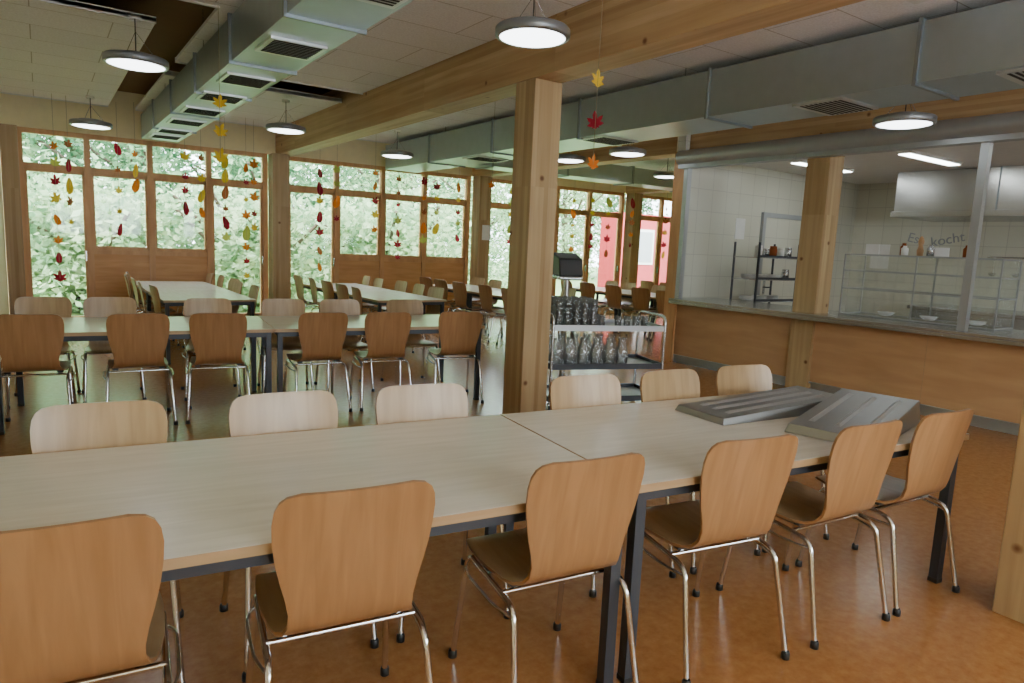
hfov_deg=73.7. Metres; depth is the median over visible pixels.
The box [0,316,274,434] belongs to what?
dining table
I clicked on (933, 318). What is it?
bowls
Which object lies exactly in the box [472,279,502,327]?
dining chair
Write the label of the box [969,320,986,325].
bowls
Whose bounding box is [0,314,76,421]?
dining chair
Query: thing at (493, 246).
tree
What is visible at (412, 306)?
dining chair
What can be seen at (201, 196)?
leaf garland
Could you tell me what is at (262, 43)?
ventilation duct
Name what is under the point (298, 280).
dining chair
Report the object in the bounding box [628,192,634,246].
leaf garland
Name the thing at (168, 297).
dining table
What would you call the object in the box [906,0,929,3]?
pendant lamp
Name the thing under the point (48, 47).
ceiling panels
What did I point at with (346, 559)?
dining chair
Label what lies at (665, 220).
leaf garland
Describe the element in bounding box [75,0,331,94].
ceiling
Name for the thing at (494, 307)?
dining chair
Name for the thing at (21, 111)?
wall
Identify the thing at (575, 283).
ground
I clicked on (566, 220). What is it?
tree
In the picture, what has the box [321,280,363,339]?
dining chair
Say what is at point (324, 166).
tree
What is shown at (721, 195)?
wall partition
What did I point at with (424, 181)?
leaf garland
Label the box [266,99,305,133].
pendant lamp
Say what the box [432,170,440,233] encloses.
leaf garland
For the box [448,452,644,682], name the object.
dining chair
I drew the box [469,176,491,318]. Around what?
timber post
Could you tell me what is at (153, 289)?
dining chair
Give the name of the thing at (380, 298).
dining table
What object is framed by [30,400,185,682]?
dining chair
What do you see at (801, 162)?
ceiling light
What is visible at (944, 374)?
counter
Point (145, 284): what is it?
dining table
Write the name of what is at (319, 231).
leaf garland
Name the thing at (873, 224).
wall
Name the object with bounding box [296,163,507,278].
tree
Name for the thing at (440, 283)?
dining chair
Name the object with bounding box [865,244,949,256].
cards
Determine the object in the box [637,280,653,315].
dining chair
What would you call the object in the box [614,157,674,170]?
ceiling panels
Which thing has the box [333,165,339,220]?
leaf garland
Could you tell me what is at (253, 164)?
leaf garland
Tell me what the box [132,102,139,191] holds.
leaf garland
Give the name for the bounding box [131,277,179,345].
dining chair
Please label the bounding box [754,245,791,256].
jars
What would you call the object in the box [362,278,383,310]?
dining chair
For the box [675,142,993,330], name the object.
hatch
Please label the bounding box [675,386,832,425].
serving tray
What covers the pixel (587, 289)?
dining chair
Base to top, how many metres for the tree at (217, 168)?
9.535 m
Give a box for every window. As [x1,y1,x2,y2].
[17,126,268,316]
[290,157,470,313]
[487,178,624,316]
[641,195,671,284]
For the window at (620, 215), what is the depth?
15.78 m
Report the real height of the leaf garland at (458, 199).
1.726 m
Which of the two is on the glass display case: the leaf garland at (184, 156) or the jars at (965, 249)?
the jars at (965, 249)
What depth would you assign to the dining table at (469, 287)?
12.04 m
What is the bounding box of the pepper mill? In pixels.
[916,236,924,255]
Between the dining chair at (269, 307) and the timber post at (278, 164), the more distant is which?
the timber post at (278, 164)
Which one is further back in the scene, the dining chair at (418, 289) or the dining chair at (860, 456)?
the dining chair at (418, 289)
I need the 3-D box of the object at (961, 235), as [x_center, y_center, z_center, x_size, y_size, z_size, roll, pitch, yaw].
[6.689,-1.571,10.483,0.008,0.145,0.470,-3,-2,-34]
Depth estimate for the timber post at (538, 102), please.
5.80 m
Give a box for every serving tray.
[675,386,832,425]
[785,388,919,441]
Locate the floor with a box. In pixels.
[0,313,1023,682]
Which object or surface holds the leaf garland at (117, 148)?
hanging from the ceiling panels at (48, 47)
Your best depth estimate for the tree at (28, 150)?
16.06 m
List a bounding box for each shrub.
[22,136,232,313]
[141,157,375,312]
[295,165,472,305]
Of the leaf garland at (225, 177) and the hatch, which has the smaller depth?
the hatch
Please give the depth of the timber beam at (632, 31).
5.35 m
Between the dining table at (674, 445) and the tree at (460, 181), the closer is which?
the dining table at (674, 445)
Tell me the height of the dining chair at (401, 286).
0.880 m
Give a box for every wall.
[0,91,671,197]
[0,158,9,361]
[845,182,1023,316]
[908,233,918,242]
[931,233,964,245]
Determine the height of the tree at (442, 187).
9.526 m
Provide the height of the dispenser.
1.456 m
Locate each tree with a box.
[22,133,71,249]
[22,133,250,248]
[22,135,198,258]
[60,145,352,269]
[174,152,371,293]
[188,162,349,274]
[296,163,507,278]
[297,164,433,260]
[314,167,496,281]
[412,175,511,287]
[430,177,510,276]
[489,190,614,279]
[560,192,668,276]
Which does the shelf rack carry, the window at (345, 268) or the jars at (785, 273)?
the jars at (785, 273)
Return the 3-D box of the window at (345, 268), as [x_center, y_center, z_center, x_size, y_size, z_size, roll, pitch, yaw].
[-2.447,-1.853,12.992,3.730,2.870,0.140,-3,10,-34]
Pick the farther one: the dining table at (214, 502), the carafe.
the carafe
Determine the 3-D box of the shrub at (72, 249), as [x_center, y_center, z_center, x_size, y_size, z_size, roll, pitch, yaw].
[-8.458,-2.360,13.846,5.641,3.847,5.322,-3,9,-33]
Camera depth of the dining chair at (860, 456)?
2.74 m
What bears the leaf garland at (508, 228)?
hanging from the ceiling panels at (656, 164)
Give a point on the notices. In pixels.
(879, 262)
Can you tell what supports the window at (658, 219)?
in the wall at (21, 111)
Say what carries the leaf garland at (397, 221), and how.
hanging from the ceiling at (867, 16)
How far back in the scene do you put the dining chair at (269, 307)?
6.80 m
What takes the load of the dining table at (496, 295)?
on the floor
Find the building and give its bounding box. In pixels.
[597,212,670,287]
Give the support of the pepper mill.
on the glass display case
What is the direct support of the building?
on the ground
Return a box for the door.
[754,212,801,305]
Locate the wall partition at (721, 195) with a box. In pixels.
[673,135,858,359]
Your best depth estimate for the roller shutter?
7.00 m
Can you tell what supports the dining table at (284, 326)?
on the floor
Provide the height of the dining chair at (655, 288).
0.880 m
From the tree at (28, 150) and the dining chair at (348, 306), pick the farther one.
the tree at (28, 150)
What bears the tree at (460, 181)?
on the ground
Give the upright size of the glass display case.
0.684 m
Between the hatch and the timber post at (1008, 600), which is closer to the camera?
the timber post at (1008, 600)
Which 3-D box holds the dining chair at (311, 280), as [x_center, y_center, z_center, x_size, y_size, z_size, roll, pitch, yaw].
[-2.934,-0.565,10.810,0.530,0.880,0.502,-2,9,-28]
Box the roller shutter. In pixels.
[676,111,1023,168]
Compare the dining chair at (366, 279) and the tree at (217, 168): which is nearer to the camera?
the dining chair at (366, 279)
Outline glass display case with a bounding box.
[838,253,1022,330]
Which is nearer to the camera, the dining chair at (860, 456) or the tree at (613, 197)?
the dining chair at (860, 456)
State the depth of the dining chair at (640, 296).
12.03 m
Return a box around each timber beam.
[275,0,864,156]
[472,88,1023,176]
[626,171,673,193]
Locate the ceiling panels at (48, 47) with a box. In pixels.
[0,0,588,127]
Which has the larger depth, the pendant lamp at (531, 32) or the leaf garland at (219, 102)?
the leaf garland at (219, 102)
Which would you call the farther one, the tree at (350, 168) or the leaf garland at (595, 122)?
the tree at (350, 168)
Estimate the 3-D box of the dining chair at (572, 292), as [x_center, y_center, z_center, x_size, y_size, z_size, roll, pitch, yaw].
[0.685,-0.407,10.824,0.530,0.880,0.502,-2,9,-28]
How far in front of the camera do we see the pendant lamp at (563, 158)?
10.00 m
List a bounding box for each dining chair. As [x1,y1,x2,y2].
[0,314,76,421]
[0,514,181,682]
[5,297,80,408]
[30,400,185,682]
[80,297,146,402]
[103,313,177,424]
[124,274,164,310]
[126,271,162,308]
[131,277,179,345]
[137,280,185,348]
[149,284,195,354]
[177,273,212,313]
[181,298,241,400]
[186,313,250,423]
[217,275,224,287]
[219,390,378,682]
[227,278,239,290]
[232,281,245,349]
[245,480,434,682]
[246,285,259,350]
[257,299,313,393]
[283,312,351,411]
[293,274,321,307]
[309,277,318,311]
[314,299,374,391]
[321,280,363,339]
[335,283,368,341]
[350,312,411,410]
[351,286,362,350]
[362,276,370,311]
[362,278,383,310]
[369,280,407,311]
[375,383,508,642]
[381,299,440,385]
[385,283,424,338]
[412,287,443,352]
[419,277,451,310]
[424,311,483,402]
[434,279,457,310]
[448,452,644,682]
[452,277,485,324]
[452,281,488,335]
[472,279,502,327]
[478,284,505,341]
[485,306,504,334]
[496,287,507,343]
[549,288,575,344]
[549,374,675,597]
[561,280,572,289]
[580,282,609,318]
[598,280,618,313]
[603,282,636,315]
[604,284,636,333]
[620,434,797,682]
[625,287,657,338]
[632,285,664,332]
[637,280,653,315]
[640,369,759,574]
[649,290,664,340]
[716,364,829,552]
[716,419,902,649]
[795,408,973,616]
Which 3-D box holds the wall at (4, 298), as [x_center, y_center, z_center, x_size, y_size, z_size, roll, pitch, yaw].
[-2.852,-0.849,3.193,0.200,3.550,16.050,-3,10,-34]
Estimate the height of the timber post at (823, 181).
2.860 m
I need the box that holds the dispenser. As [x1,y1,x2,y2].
[547,252,582,384]
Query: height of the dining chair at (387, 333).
0.880 m
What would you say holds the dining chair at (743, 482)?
on the floor
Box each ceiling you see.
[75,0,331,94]
[356,0,1010,143]
[743,140,1023,183]
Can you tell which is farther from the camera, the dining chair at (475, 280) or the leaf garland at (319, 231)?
the dining chair at (475, 280)
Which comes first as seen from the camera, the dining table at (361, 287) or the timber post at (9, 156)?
the timber post at (9, 156)
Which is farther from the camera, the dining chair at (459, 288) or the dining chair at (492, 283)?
the dining chair at (492, 283)
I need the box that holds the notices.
[734,218,889,268]
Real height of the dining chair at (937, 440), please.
0.880 m
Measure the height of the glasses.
0.260 m
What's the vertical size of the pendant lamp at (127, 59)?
0.402 m
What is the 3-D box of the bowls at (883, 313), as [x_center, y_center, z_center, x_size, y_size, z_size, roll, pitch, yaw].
[3.999,-0.282,7.345,0.635,0.040,0.339,-3,10,-34]
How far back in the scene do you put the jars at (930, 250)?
7.05 m
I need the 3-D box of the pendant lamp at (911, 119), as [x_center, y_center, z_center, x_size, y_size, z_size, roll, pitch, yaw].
[3.478,-2.110,6.022,0.500,0.402,0.500,-3,10,-34]
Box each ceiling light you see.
[789,159,853,172]
[896,150,961,165]
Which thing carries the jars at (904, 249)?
on the glass display case
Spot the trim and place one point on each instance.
(670, 310)
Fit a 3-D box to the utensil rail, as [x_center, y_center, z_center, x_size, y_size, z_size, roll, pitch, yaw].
[7.354,-0.999,9.392,0.100,0.290,1.500,-3,10,-34]
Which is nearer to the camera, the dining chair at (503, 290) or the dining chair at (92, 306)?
the dining chair at (92, 306)
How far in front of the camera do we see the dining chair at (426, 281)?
12.38 m
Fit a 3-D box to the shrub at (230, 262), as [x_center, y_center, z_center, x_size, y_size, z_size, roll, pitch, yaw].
[-5.923,-2.558,16.069,5.322,3.847,5.641,8,10,35]
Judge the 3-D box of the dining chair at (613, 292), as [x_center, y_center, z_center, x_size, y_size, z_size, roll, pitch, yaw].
[2.019,-0.608,12.691,0.530,0.880,0.502,-3,10,-35]
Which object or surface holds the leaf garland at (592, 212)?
hanging from the ceiling panels at (656, 164)
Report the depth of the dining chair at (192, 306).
6.52 m
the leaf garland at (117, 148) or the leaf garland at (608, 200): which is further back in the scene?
the leaf garland at (608, 200)
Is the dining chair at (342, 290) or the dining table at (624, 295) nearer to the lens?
the dining chair at (342, 290)
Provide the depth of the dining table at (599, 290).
13.16 m
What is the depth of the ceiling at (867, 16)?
5.97 m
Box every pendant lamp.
[69,95,112,129]
[102,15,168,72]
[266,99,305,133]
[381,130,412,158]
[495,0,569,48]
[558,151,585,162]
[609,144,645,156]
[653,162,673,178]
[872,104,936,128]
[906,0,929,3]
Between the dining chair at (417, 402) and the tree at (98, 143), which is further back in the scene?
the tree at (98, 143)
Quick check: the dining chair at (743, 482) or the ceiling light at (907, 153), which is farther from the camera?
the ceiling light at (907, 153)
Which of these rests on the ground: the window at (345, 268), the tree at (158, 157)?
the tree at (158, 157)
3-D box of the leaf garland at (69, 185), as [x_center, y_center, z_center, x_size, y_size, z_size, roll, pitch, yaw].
[-6.103,-2.482,9.388,0.157,1.730,0.048,4,8,8]
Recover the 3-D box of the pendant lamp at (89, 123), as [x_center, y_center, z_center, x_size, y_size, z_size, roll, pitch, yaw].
[-5.615,-3.061,9.101,0.500,0.402,0.500,-3,10,-34]
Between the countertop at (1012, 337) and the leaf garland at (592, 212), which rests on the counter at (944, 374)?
the countertop at (1012, 337)
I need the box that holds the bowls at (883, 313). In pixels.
[877,311,894,315]
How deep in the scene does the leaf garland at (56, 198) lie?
9.37 m
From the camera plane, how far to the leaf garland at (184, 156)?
10.38 m
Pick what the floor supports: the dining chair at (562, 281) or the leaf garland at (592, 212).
the dining chair at (562, 281)
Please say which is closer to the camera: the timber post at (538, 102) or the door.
the timber post at (538, 102)
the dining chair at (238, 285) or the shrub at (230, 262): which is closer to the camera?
the dining chair at (238, 285)
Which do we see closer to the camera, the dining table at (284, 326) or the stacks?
the dining table at (284, 326)
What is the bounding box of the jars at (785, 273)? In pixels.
[781,269,788,277]
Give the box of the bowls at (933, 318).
[919,315,937,320]
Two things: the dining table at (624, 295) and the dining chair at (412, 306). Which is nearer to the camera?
the dining chair at (412, 306)
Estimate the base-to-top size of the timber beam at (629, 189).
0.638 m
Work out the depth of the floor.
2.98 m
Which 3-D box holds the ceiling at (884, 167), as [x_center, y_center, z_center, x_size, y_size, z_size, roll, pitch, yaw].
[7.074,-1.924,6.403,3.950,0.060,10.000,-3,10,-34]
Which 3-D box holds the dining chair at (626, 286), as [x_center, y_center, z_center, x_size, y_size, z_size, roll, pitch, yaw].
[2.160,-0.742,13.692,0.530,0.880,0.502,-2,9,-29]
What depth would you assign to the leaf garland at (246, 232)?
10.62 m
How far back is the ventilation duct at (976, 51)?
5.71 m
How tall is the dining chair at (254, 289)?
0.880 m
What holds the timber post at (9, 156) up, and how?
on the floor
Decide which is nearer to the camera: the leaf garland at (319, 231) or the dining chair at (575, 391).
the dining chair at (575, 391)
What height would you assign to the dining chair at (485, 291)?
0.880 m
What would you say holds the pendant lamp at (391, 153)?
hanging from the ceiling at (867, 16)
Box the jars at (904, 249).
[900,243,908,254]
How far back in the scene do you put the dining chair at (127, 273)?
10.15 m
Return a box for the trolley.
[546,310,666,409]
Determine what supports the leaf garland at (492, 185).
hanging from the ceiling at (867, 16)
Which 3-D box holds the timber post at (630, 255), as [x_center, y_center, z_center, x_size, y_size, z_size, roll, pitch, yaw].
[2.843,-2.084,16.364,0.280,2.860,0.280,-3,10,-34]
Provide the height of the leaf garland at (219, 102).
1.207 m
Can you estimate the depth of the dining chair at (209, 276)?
10.69 m
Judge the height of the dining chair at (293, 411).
0.880 m
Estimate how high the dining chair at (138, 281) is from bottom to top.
0.880 m
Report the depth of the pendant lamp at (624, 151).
9.08 m
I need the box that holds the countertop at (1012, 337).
[668,298,1023,346]
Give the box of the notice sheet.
[482,225,490,239]
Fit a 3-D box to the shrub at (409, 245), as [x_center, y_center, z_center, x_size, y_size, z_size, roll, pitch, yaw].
[-3.284,-2.678,17.761,5.322,3.847,5.641,2,8,-4]
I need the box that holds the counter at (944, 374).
[673,304,1023,434]
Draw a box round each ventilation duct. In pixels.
[141,0,413,141]
[385,0,1023,172]
[465,160,672,191]
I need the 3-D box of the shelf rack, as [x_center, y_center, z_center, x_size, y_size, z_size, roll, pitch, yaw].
[3.567,-0.542,9.737,0.932,1.700,0.432,-3,10,-34]
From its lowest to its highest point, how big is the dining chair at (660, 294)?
0.880 m
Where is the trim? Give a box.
[660,136,683,362]
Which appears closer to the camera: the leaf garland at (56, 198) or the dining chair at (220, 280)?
the leaf garland at (56, 198)
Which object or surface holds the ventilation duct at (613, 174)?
attached to the timber beam at (1007, 101)
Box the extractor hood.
[890,165,1023,221]
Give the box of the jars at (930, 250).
[926,245,934,255]
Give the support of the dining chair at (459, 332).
on the floor
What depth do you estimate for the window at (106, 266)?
10.68 m
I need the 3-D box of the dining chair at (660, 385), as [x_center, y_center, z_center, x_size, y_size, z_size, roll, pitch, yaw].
[0.946,0.623,3.516,0.502,0.880,0.530,-2,9,-31]
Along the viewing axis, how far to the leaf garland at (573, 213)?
14.58 m
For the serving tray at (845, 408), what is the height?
0.111 m
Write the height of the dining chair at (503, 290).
0.880 m
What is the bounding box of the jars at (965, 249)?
[962,245,966,256]
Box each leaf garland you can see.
[49,94,65,281]
[63,96,73,223]
[114,117,122,235]
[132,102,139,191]
[180,139,189,214]
[197,129,205,217]
[213,11,228,162]
[221,117,230,240]
[241,118,250,277]
[249,120,258,230]
[315,169,323,270]
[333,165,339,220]
[371,167,378,231]
[394,175,401,258]
[419,176,427,243]
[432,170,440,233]
[455,182,460,241]
[488,116,494,187]
[507,187,511,242]
[568,191,576,251]
[587,0,603,169]
[588,195,594,248]
[604,196,612,256]
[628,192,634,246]
[661,194,668,258]
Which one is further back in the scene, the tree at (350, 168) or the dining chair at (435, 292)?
the tree at (350, 168)
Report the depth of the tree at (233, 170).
20.15 m
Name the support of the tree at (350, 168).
on the ground
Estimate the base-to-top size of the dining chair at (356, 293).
0.880 m
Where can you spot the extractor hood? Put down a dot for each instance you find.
(934, 195)
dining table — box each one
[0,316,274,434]
[0,414,621,682]
[131,281,223,306]
[145,289,256,364]
[258,314,484,399]
[303,283,394,298]
[334,291,446,344]
[423,284,500,314]
[467,291,573,345]
[500,393,969,682]
[573,287,652,332]
[616,293,656,332]
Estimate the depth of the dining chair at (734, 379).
3.93 m
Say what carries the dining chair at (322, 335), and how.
on the floor
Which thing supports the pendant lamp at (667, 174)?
hanging from the ceiling panels at (656, 164)
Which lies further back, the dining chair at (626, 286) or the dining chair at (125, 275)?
the dining chair at (626, 286)
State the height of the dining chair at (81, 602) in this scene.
0.880 m
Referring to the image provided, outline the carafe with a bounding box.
[548,333,627,363]
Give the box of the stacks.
[739,274,779,299]
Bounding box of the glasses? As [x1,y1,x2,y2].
[550,295,647,325]
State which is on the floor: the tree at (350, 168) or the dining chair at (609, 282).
the dining chair at (609, 282)
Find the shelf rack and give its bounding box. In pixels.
[729,242,798,305]
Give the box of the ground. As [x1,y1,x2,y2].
[39,262,649,315]
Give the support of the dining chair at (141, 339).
on the floor
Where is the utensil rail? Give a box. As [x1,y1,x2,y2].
[987,256,1023,277]
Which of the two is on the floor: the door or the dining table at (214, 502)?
the dining table at (214, 502)
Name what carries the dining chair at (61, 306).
on the floor
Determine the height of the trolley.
0.933 m
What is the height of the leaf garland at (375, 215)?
1.629 m
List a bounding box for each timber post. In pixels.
[0,123,25,313]
[268,153,289,298]
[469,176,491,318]
[502,78,561,413]
[620,193,642,314]
[785,156,844,387]
[992,399,1023,623]
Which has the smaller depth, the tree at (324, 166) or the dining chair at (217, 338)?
the dining chair at (217, 338)
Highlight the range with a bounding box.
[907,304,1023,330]
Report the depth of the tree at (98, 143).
22.55 m

